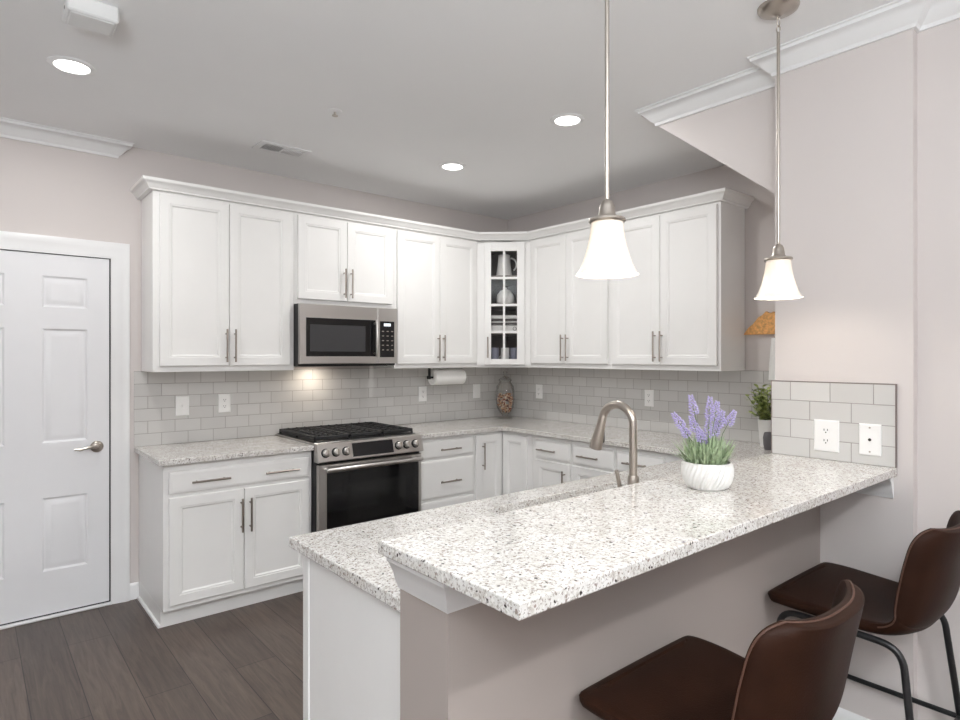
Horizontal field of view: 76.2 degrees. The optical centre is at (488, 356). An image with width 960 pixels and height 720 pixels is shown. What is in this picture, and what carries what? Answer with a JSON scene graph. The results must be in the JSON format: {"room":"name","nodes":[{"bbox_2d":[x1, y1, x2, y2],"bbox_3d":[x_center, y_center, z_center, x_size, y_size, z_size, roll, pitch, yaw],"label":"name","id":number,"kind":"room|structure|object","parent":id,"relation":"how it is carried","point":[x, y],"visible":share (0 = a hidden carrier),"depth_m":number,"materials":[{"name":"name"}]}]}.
{"room":"kitchen","nodes":[
{"label":"kitchen","id":0,"kind":"room"},
{"bbox_2d":[0,591,302,719],"bbox_3d":[0.054,1.514,-0.250,8.150,0.100,9.150,0,0,-40],"label":"floor","id":1,"kind":"structure","parent":0,"point":[110,662],"depth_m":2.89,"materials":[{"name":"brown wood"}]},
{"bbox_2d":[137,451,310,627],"bbox_3d":[-1.594,1.021,3.723,0.841,0.884,0.660,0,0,-40],"label":"base cabinet","id":2,"kind":"object","parent":1,"relation":"on","point":[214,536],"visible":0.95,"depth_m":3.47,"materials":[{"name":"paint"}]},
{"bbox_2d":[134,435,313,465],"bbox_3d":[-1.603,0.563,3.721,0.855,0.031,0.633,0,0,-40],"label":"countertop","id":3,"kind":"structure","parent":2,"relation":"on","point":[203,451],"depth_m":3.60,"materials":[{"name":"stone"}]},
{"bbox_2d":[275,422,423,532],"bbox_3d":[-0.947,0.981,4.203,0.764,0.964,0.744,0,0,-40],"label":"gas range","id":4,"kind":"object","parent":1,"relation":"on","point":[361,472],"visible":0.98,"depth_m":3.95,"materials":[{"name":"silver metal"}]},
{"bbox_2d":[275,433,417,444],"bbox_3d":[-0.985,0.542,4.247,0.764,0.010,0.628,0,0,-40],"label":"cooktop","id":5,"kind":"object","parent":4,"relation":"in","point":[299,438],"depth_m":3.99,"materials":[{"name":"silver metal"}]},
{"bbox_2d":[303,555,399,719],"bbox_3d":[0.544,1.021,2.411,2.434,0.884,0.602,0,0,-40],"label":"base cabinet","id":6,"kind":"object","parent":1,"relation":"on","point":[351,638],"visible":0.02,"depth_m":1.63,"materials":[{"name":"paint"}]},
{"bbox_2d":[289,416,770,611],"bbox_3d":[-0.013,0.563,3.515,3.053,0.031,3.007,0,0,-40],"label":"countertop","id":7,"kind":"structure","parent":6,"relation":"on","point":[350,552],"depth_m":2.31,"materials":[{"name":"stone"}]},
{"bbox_2d":[496,371,514,418],"bbox_3d":[0.145,0.337,5.393,0.166,0.420,0.166,0,0,-40],"label":"glass jar","id":8,"kind":"object","parent":7,"relation":"on","point":[505,377],"visible":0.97,"depth_m":5.43,"materials":[{"name":"clear glass"}]},
{"bbox_2d":[497,393,512,412],"bbox_3d":[0.146,0.408,5.393,0.148,0.179,0.148,0,0,-40],"label":"shells","id":9,"kind":"object","parent":8,"relation":"in","point":[507,397],"visible":1,"depth_m":5.36,"materials":[{"name":"beige"}]},
{"bbox_2d":[589,400,638,486],"bbox_3d":[0.411,0.350,2.084,0.114,0.396,0.211,0,0,-40],"label":"faucet","id":10,"kind":"object","parent":7,"relation":"on","point":[598,438],"visible":0.76,"depth_m":2.04,"materials":[{"name":"silver metal"}]},
{"bbox_2d":[745,384,770,446],"bbox_3d":[1.655,0.356,3.699,0.238,0.382,0.205,0,0,-40],"label":"leafy plant","id":11,"kind":"object","parent":7,"relation":"on","point":[764,421],"visible":0.73,"depth_m":3.68,"materials":[{"name":"green plant"}]},
{"bbox_2d":[763,432,770,449],"bbox_3d":[1.641,0.496,3.580,0.068,0.102,0.068,0,0,-40],"label":"vase","id":12,"kind":"object","parent":7,"relation":"on","point":[767,435],"visible":0.67,"depth_m":3.56,"materials":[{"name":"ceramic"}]},
{"bbox_2d":[419,434,473,510],"bbox_3d":[-0.490,1.021,4.662,0.524,0.884,0.660,0,0,-40],"label":"base cabinet","id":13,"kind":"object","parent":1,"relation":"on","point":[447,465],"visible":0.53,"depth_m":4.44,"materials":[{"name":"paint"}]},
{"bbox_2d":[474,431,532,500],"bbox_3d":[0.141,1.021,5.015,0.893,0.884,0.939,0,0,-40],"label":"base cabinet","id":14,"kind":"object","parent":1,"relation":"on","point":[503,460],"visible":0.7,"depth_m":4.68,"materials":[{"name":"paint"}]},
{"bbox_2d":[533,435,572,488],"bbox_3d":[0.663,1.021,4.582,0.660,0.884,0.394,0,0,-40],"label":"base cabinet","id":15,"kind":"object","parent":1,"relation":"on","point":[552,457],"visible":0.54,"depth_m":4.39,"materials":[{"name":"paint"}]},
{"bbox_2d":[572,440,616,480],"bbox_3d":[0.913,1.021,4.287,0.660,0.884,0.378,0,0,-40],"label":"base cabinet","id":16,"kind":"object","parent":1,"relation":"on","point":[588,462],"visible":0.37,"depth_m":4.10,"materials":[{"name":"paint"}]},
{"bbox_2d":[617,447,685,471],"bbox_3d":[1.226,1.021,3.920,0.660,0.884,0.585,0,0,-40],"label":"base cabinet","id":17,"kind":"object","parent":1,"relation":"on","point":[645,458],"visible":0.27,"depth_m":3.78,"materials":[{"name":"paint"}]},
{"bbox_2d":[579,580,864,719],"bbox_3d":[0.560,0.985,1.428,0.533,0.958,0.523,0,0,-40],"label":"bar stool","id":18,"kind":"object","parent":1,"relation":"on","point":[797,669],"visible":1,"depth_m":1.29,"materials":[{"name":"brown leather"}]},
{"bbox_2d":[768,510,959,719],"bbox_3d":[1.299,0.985,2.057,0.533,0.958,0.523,0,0,-40],"label":"bar stool","id":19,"kind":"object","parent":1,"relation":"on","point":[928,585],"visible":0.95,"depth_m":1.86,"materials":[{"name":"brown leather"}]},
{"bbox_2d":[0,137,507,582],"bbox_3d":[-2.863,0.102,3.157,8.120,2.724,0.120,0,0,-40],"label":"wall","id":20,"kind":"structure","parent":0,"point":[46,190],"depth_m":3.68,"materials":[{"name":"paint"}]},
{"bbox_2d":[0,231,129,629],"bbox_3d":[-2.545,0.397,3.350,1.011,2.134,0.118,0,0,-40],"label":"door","id":21,"kind":"structure","parent":20,"relation":"in","point":[65,302],"depth_m":3.46,"materials":[{"name":"paint"}]},
{"bbox_2d":[0,117,134,157],"bbox_3d":[-3.819,-1.218,2.218,4.447,0.084,0.092,0,0,-40],"label":"trim","id":22,"kind":"structure","parent":20,"relation":"attached to","point":[14,129],"depth_m":3.42,"materials":[{"name":"paint"}]},
{"bbox_2d":[130,582,138,599],"bbox_3d":[-2.137,1.415,3.687,0.053,0.098,0.013,0,0,-40],"label":"baseboard","id":23,"kind":"structure","parent":20,"relation":"attached to","point":[134,587],"depth_m":3.68,"materials":[{"name":"paint"}]},
{"bbox_2d":[176,396,188,415],"bbox_3d":[-1.925,0.314,3.852,0.078,0.122,0.017,0,0,-40],"label":"light switch","id":24,"kind":"object","parent":20,"relation":"attached to","point":[182,402],"visible":1,"depth_m":3.85,"materials":[{"name":"white plastic"}]},
{"bbox_2d":[141,190,293,371],"bbox_3d":[-1.675,-0.427,3.845,0.830,1.038,0.352,0,0,-40],"label":"upper cabinet","id":25,"kind":"object","parent":20,"relation":"attached to","point":[217,277],"visible":1,"depth_m":3.70,"materials":[{"name":"paint"}]},
{"bbox_2d":[130,175,753,240],"bbox_3d":[-0.270,-0.976,4.271,3.847,0.060,1.488,0,0,-4],"label":"crown molding","id":26,"kind":"structure","parent":25,"relation":"attached to","point":[145,184],"depth_m":4.01,"materials":[{"name":"paint"}]},
{"bbox_2d":[218,394,230,412],"bbox_3d":[-1.734,0.308,4.020,0.078,0.122,0.009,0,0,-40],"label":"wall outlet","id":27,"kind":"object","parent":20,"relation":"attached to","point":[224,400],"visible":1,"depth_m":4.02,"materials":[{"name":"white plastic"}]},
{"bbox_2d":[134,367,507,446],"bbox_3d":[-0.978,0.320,4.675,3.042,0.456,0.009,0,0,-40],"label":"backsplash","id":28,"kind":"structure","parent":20,"relation":"attached to","point":[263,403],"depth_m":4.33,"materials":[{"name":"tile"}]},
{"bbox_2d":[294,212,393,307],"bbox_3d":[-1.071,-0.645,4.364,0.762,0.601,0.361,0,0,-40],"label":"upper cabinet","id":29,"kind":"object","parent":20,"relation":"attached to","point":[337,261],"visible":0.91,"depth_m":4.22,"materials":[{"name":"paint"}]},
{"bbox_2d":[294,303,396,366],"bbox_3d":[-1.048,-0.137,4.318,0.736,0.415,0.441,0,0,-40],"label":"microwave","id":30,"kind":"object","parent":29,"relation":"attached to","point":[324,335],"visible":0.95,"depth_m":4.15,"materials":[{"name":"silver metal"}]},
{"bbox_2d":[419,386,426,401],"bbox_3d":[-0.541,0.311,5.034,0.078,0.122,0.009,0,0,-40],"label":"wall outlet","id":31,"kind":"object","parent":20,"relation":"attached to","point":[422,390],"visible":1,"depth_m":5.03,"materials":[{"name":"white plastic"}]},
{"bbox_2d":[374,228,476,368],"bbox_3d":[-0.474,-0.427,4.865,0.794,1.038,0.352,0,0,-40],"label":"upper cabinet","id":32,"kind":"object","parent":20,"relation":"attached to","point":[435,276],"visible":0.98,"depth_m":4.73,"materials":[{"name":"paint"}]},
{"bbox_2d":[427,368,433,378],"bbox_3d":[-0.352,0.139,5.003,0.356,0.092,0.030,0,0,-40],"label":"paper towel holder","id":33,"kind":"object","parent":32,"relation":"attached to","point":[429,376],"visible":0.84,"depth_m":4.89,"materials":[{"name":"black metal"}]},
{"bbox_2d":[428,369,465,384],"bbox_3d":[-0.340,0.171,5.013,0.300,0.124,0.124,0,0,-40],"label":"paper towel roll","id":34,"kind":"object","parent":33,"relation":"hanging from","point":[443,376],"visible":0.98,"depth_m":4.96,"materials":[{"name":"white paper"}]},
{"bbox_2d":[473,384,479,397],"bbox_3d":[-0.100,0.308,5.404,0.078,0.122,0.017,0,0,-40],"label":"light switch","id":35,"kind":"object","parent":20,"relation":"attached to","point":[476,387],"visible":1,"depth_m":5.40,"materials":[{"name":"white plastic"}]},
{"bbox_2d":[477,240,530,366],"bbox_3d":[0.141,-0.427,5.230,0.616,1.038,0.612,0,0,-40],"label":"upper cabinet","id":36,"kind":"object","parent":20,"relation":"attached to","point":[489,284],"visible":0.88,"depth_m":5.00,"materials":[{"name":"paint"}]},
{"bbox_2d":[491,348,498,358],"bbox_3d":[0.046,0.001,5.120,0.078,0.142,0.077,0,0,-40],"label":"mug","id":37,"kind":"object","parent":36,"relation":"in","point":[494,351],"visible":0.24,"depth_m":5.09,"materials":[{"name":"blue ceramic"}]},
{"bbox_2d":[491,325,516,330],"bbox_3d":[0.137,-0.228,5.167,0.270,0.055,0.173,0,0,4],"label":"box","id":38,"kind":"object","parent":36,"relation":"in","point":[498,327],"visible":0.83,"depth_m":5.09,"materials":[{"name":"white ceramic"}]},
{"bbox_2d":[491,323,516,325],"bbox_3d":[0.137,-0.266,5.169,0.260,0.020,0.170,0,0,4],"label":"dish","id":39,"kind":"object","parent":38,"relation":"on","point":[492,324],"visible":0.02,"depth_m":5.09,"materials":[{"name":"white ceramic"}]},
{"bbox_2d":[491,321,516,322],"bbox_3d":[0.137,-0.283,5.169,0.250,0.012,0.170,0,0,4],"label":"dish","id":40,"kind":"object","parent":39,"relation":"on","point":[491,321],"visible":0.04,"depth_m":5.09,"materials":[{"name":"white ceramic"}]},
{"bbox_2d":[491,319,516,320],"bbox_3d":[0.137,-0.299,5.169,0.256,0.020,0.170,0,0,4],"label":"dish","id":41,"kind":"object","parent":40,"relation":"on","point":[491,319],"visible":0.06,"depth_m":5.08,"materials":[{"name":"white ceramic"}]},
{"bbox_2d":[491,315,516,318],"bbox_3d":[0.137,-0.325,5.169,0.260,0.030,0.170,0,0,4],"label":"dish","id":42,"kind":"object","parent":41,"relation":"on","point":[492,316],"visible":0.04,"depth_m":5.09,"materials":[{"name":"white ceramic"}]},
{"bbox_2d":[499,348,508,358],"bbox_3d":[0.134,0.001,5.134,0.078,0.142,0.077,0,0,-40],"label":"mug","id":43,"kind":"object","parent":36,"relation":"in","point":[506,349],"visible":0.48,"depth_m":5.10,"materials":[{"name":"white ceramic"}]},
{"bbox_2d":[491,275,516,335],"bbox_3d":[0.143,-0.423,5.233,0.570,0.483,0.570,0,0,-40],"label":"shelf","id":44,"kind":"object","parent":36,"relation":"attached to","point":[498,282],"depth_m":5.35,"materials":[{"name":"white wood"}]},
{"bbox_2d":[497,288,513,302],"bbox_3d":[0.140,-0.506,5.143,0.148,0.142,0.148,0,0,-40],"label":"canister","id":45,"kind":"object","parent":36,"relation":"on","point":[509,297],"visible":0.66,"depth_m":5.09,"materials":[{"name":"white ceramic"}]},
{"bbox_2d":[496,254,516,274],"bbox_3d":[0.139,-0.755,5.134,0.146,0.180,0.145,0,0,-40],"label":"pitcher","id":46,"kind":"object","parent":36,"relation":"on","point":[500,257],"visible":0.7,"depth_m":5.09,"materials":[{"name":"white ceramic"}]},
{"bbox_2d":[509,348,516,358],"bbox_3d":[0.216,0.001,5.118,0.078,0.142,0.077,0,0,-40],"label":"mug","id":47,"kind":"object","parent":36,"relation":"in","point":[513,351],"visible":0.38,"depth_m":5.08,"materials":[{"name":"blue ceramic"}]},
{"bbox_2d":[0,0,894,219],"bbox_3d":[0.054,-1.310,-0.250,8.150,0.100,9.150,0,0,-40],"label":"ceiling","id":48,"kind":"structure","parent":0,"point":[418,86],"depth_m":2.78,"materials":[{"name":"paint"}]},
{"bbox_2d":[46,55,96,75],"bbox_3d":[-1.807,-1.255,2.654,0.180,0.010,0.180,0,0,-40],"label":"recessed light","id":49,"kind":"object","parent":48,"relation":"in","point":[67,64],"visible":1,"depth_m":2.65,"materials":[{"name":"paint"}]},
{"bbox_2d":[62,0,118,36],"bbox_3d":[-1.436,-1.228,2.209,0.158,0.064,0.132,0,0,-40],"label":"ceiling box","id":50,"kind":"object","parent":48,"relation":"attached to","point":[91,15],"visible":1,"depth_m":2.18,"materials":[{"name":"white plastic"}]},
{"bbox_2d":[252,140,311,158],"bbox_3d":[-1.260,-1.257,3.730,0.305,0.007,0.173,0,0,-40],"label":"ceiling vent","id":51,"kind":"object","parent":48,"relation":"in","point":[271,147],"visible":1,"depth_m":3.72,"materials":[{"name":"metal"}]},
{"bbox_2d":[328,108,341,116],"bbox_3d":[-0.790,-1.247,3.147,0.072,0.026,0.072,0,0,-40],"label":"sprinkler","id":52,"kind":"object","parent":48,"relation":"attached to","point":[334,111],"visible":1,"depth_m":3.14,"materials":[{"name":"paint"}]},
{"bbox_2d":[439,162,465,170],"bbox_3d":[-0.240,-1.255,4.058,0.180,0.010,0.180,0,0,-40],"label":"recessed light","id":53,"kind":"object","parent":48,"relation":"in","point":[451,166],"visible":1,"depth_m":4.05,"materials":[{"name":"white plastic"}]},
{"bbox_2d":[550,113,583,125],"bbox_3d":[0.419,-1.255,3.261,0.180,0.010,0.180,0,0,-40],"label":"recessed light","id":54,"kind":"object","parent":48,"relation":"in","point":[564,119],"visible":1,"depth_m":3.25,"materials":[{"name":"white plastic"}]},
{"bbox_2d":[576,0,638,278],"bbox_3d":[0.305,-0.735,1.578,0.161,1.050,0.161,0,0,-40],"label":"pendant lamp","id":55,"kind":"object","parent":48,"relation":"hanging from","point":[607,256],"visible":1,"depth_m":1.55,"materials":[{"name":"white glass"}]},
{"bbox_2d":[754,0,802,299],"bbox_3d":[1.044,-0.735,2.206,0.161,1.050,0.161,0,0,-40],"label":"pendant lamp","id":56,"kind":"object","parent":48,"relation":"hanging from","point":[778,283],"visible":1,"depth_m":2.19,"materials":[{"name":"white glass"}]},
{"bbox_2d":[400,506,819,719],"bbox_3d":[0.560,0.951,1.909,1.840,1.026,0.181,0,0,-40],"label":"wall","id":57,"kind":"structure","parent":0,"point":[479,661],"depth_m":1.51,"materials":[{"name":"paint"}]},
{"bbox_2d":[378,453,896,620],"bbox_3d":[0.623,0.423,1.795,1.891,0.030,0.457,0,0,-40],"label":"countertop","id":58,"kind":"structure","parent":57,"relation":"on","point":[521,564],"depth_m":1.42,"materials":[{"name":"stone"}]},
{"bbox_2d":[670,395,736,490],"bbox_3d":[0.667,0.263,1.901,0.211,0.289,0.229,0,0,7],"label":"potted plant","id":59,"kind":"object","parent":58,"relation":"on","point":[704,467],"visible":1,"depth_m":1.87,"materials":[{"name":"white ceramic"}]},
{"bbox_2d":[386,477,893,613],"bbox_3d":[0.628,0.479,1.800,1.909,0.082,0.257,0,0,-35],"label":"trim","id":60,"kind":"structure","parent":57,"relation":"attached to","point":[440,596],"depth_m":1.28,"materials":[{"name":"paint"}]},
{"bbox_2d":[508,165,774,442],"bbox_3d":[1.227,0.102,4.521,0.120,2.724,3.100,0,0,-40],"label":"wall","id":61,"kind":"structure","parent":0,"point":[760,215],"depth_m":3.96,"materials":[{"name":"paint"}]},
{"bbox_2d":[536,384,541,398],"bbox_3d":[0.438,0.308,5.336,0.009,0.122,0.078,0,0,-40],"label":"wall outlet","id":62,"kind":"object","parent":61,"relation":"attached to","point":[538,387],"visible":1,"depth_m":5.33,"materials":[{"name":"white plastic"}]},
{"bbox_2d":[531,228,610,368],"bbox_3d":[0.699,-0.427,4.763,0.352,1.038,0.822,0,0,-40],"label":"upper cabinet","id":63,"kind":"object","parent":61,"relation":"attached to","point":[571,314],"visible":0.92,"depth_m":4.66,"materials":[{"name":"paint"}]},
{"bbox_2d":[508,367,770,442],"bbox_3d":[1.155,0.320,4.507,0.009,0.456,3.010,0,0,-40],"label":"backsplash","id":64,"kind":"structure","parent":61,"relation":"attached to","point":[574,395],"depth_m":4.52,"materials":[{"name":"tile"}]},
{"bbox_2d":[645,390,653,406],"bbox_3d":[1.171,0.306,4.473,0.009,0.122,0.078,0,0,-40],"label":"wall outlet","id":65,"kind":"object","parent":61,"relation":"attached to","point":[649,394],"visible":1,"depth_m":4.46,"materials":[{"name":"white plastic"}]},
{"bbox_2d":[611,201,744,370],"bbox_3d":[1.237,-0.427,4.130,0.352,1.038,0.838,0,0,-40],"label":"upper cabinet","id":66,"kind":"object","parent":61,"relation":"attached to","point":[684,309],"visible":0.96,"depth_m":3.92,"materials":[{"name":"paint"}]},
{"bbox_2d":[744,311,774,337],"bbox_3d":[1.752,-0.195,3.791,0.026,0.168,0.348,0,0,-40],"label":"wooden plaque","id":67,"kind":"object","parent":61,"relation":"attached to","point":[764,324],"visible":0.5,"depth_m":3.82,"materials":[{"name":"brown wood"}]},
{"bbox_2d":[768,338,774,379],"bbox_3d":[1.775,0.018,3.758,0.014,0.260,0.112,0,0,-40],"label":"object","id":68,"kind":"object","parent":67,"relation":"hanging from","point":[772,348],"visible":0.37,"depth_m":3.78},
{"bbox_2d":[641,87,774,192],"bbox_3d":[1.465,-0.967,3.286,1.118,0.588,0.750,0,0,-40],"label":"wall","id":69,"kind":"structure","parent":0,"point":[739,134],"depth_m":2.80,"materials":[{"name":"paint"}]},
{"bbox_2d":[635,0,959,126],"bbox_3d":[2.335,-1.218,1.265,0.195,0.084,4.904,0,0,-40],"label":"trim","id":70,"kind":"structure","parent":69,"relation":"attached to","point":[895,17],"depth_m":2.42,"materials":[{"name":"paint"}]},
{"bbox_2d":[775,29,916,719],"bbox_3d":[1.828,0.102,2.779,1.221,2.724,0.494,0,0,-40],"label":"wall column","id":71,"kind":"structure","parent":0,"point":[848,120],"depth_m":2.33,"materials":[{"name":"paint"}]},
{"bbox_2d":[771,380,896,467],"bbox_3d":[1.339,0.254,2.404,0.011,0.306,0.456,0,0,-40],"label":"backsplash","id":72,"kind":"structure","parent":71,"relation":"attached to","point":[795,405],"depth_m":2.38,"materials":[{"name":"tile"}]},
{"bbox_2d":[814,419,838,452],"bbox_3d":[1.326,0.312,2.405,0.009,0.124,0.092,0,0,-40],"label":"wall outlet","id":73,"kind":"object","parent":72,"relation":"attached to","point":[826,432],"visible":1,"depth_m":2.40,"materials":[{"name":"white plastic"}]},
{"bbox_2d":[821,427,829,433],"bbox_3d":[1.324,0.292,2.404,0.003,0.028,0.033,0,0,-40],"label":"socket","id":74,"kind":"object","parent":73,"relation":"attached to","point":[824,430],"depth_m":2.40,"materials":[{"name":"white plastic"}]},
{"bbox_2d":[821,437,829,444],"bbox_3d":[1.324,0.333,2.404,0.003,0.028,0.033,0,0,-40],"label":"socket","id":75,"kind":"object","parent":73,"relation":"attached to","point":[824,440],"depth_m":2.40,"materials":[{"name":"white plastic"}]},
{"bbox_2d":[859,423,880,456],"bbox_3d":[1.426,0.312,2.289,0.008,0.118,0.074,0,0,-40],"label":"plate","id":76,"kind":"object","parent":72,"relation":"attached to","point":[869,434],"visible":1,"depth_m":2.29,"materials":[{"name":"white plastic"}]},
{"bbox_2d":[832,707,869,719],"bbox_3d":[1.869,1.415,0.396,1.901,0.098,4.183,0,0,-40],"label":"baseboard","id":77,"kind":"structure","parent":71,"relation":"attached to","point":[841,714],"depth_m":2.35,"materials":[{"name":"paint"}]},
{"bbox_2d":[917,19,959,719],"bbox_3d":[3.784,0.102,0.516,1.173,2.724,5.486,0,0,-40],"label":"wall","id":78,"kind":"structure","parent":0,"point":[938,48],"depth_m":2.18,"materials":[{"name":"paint"}]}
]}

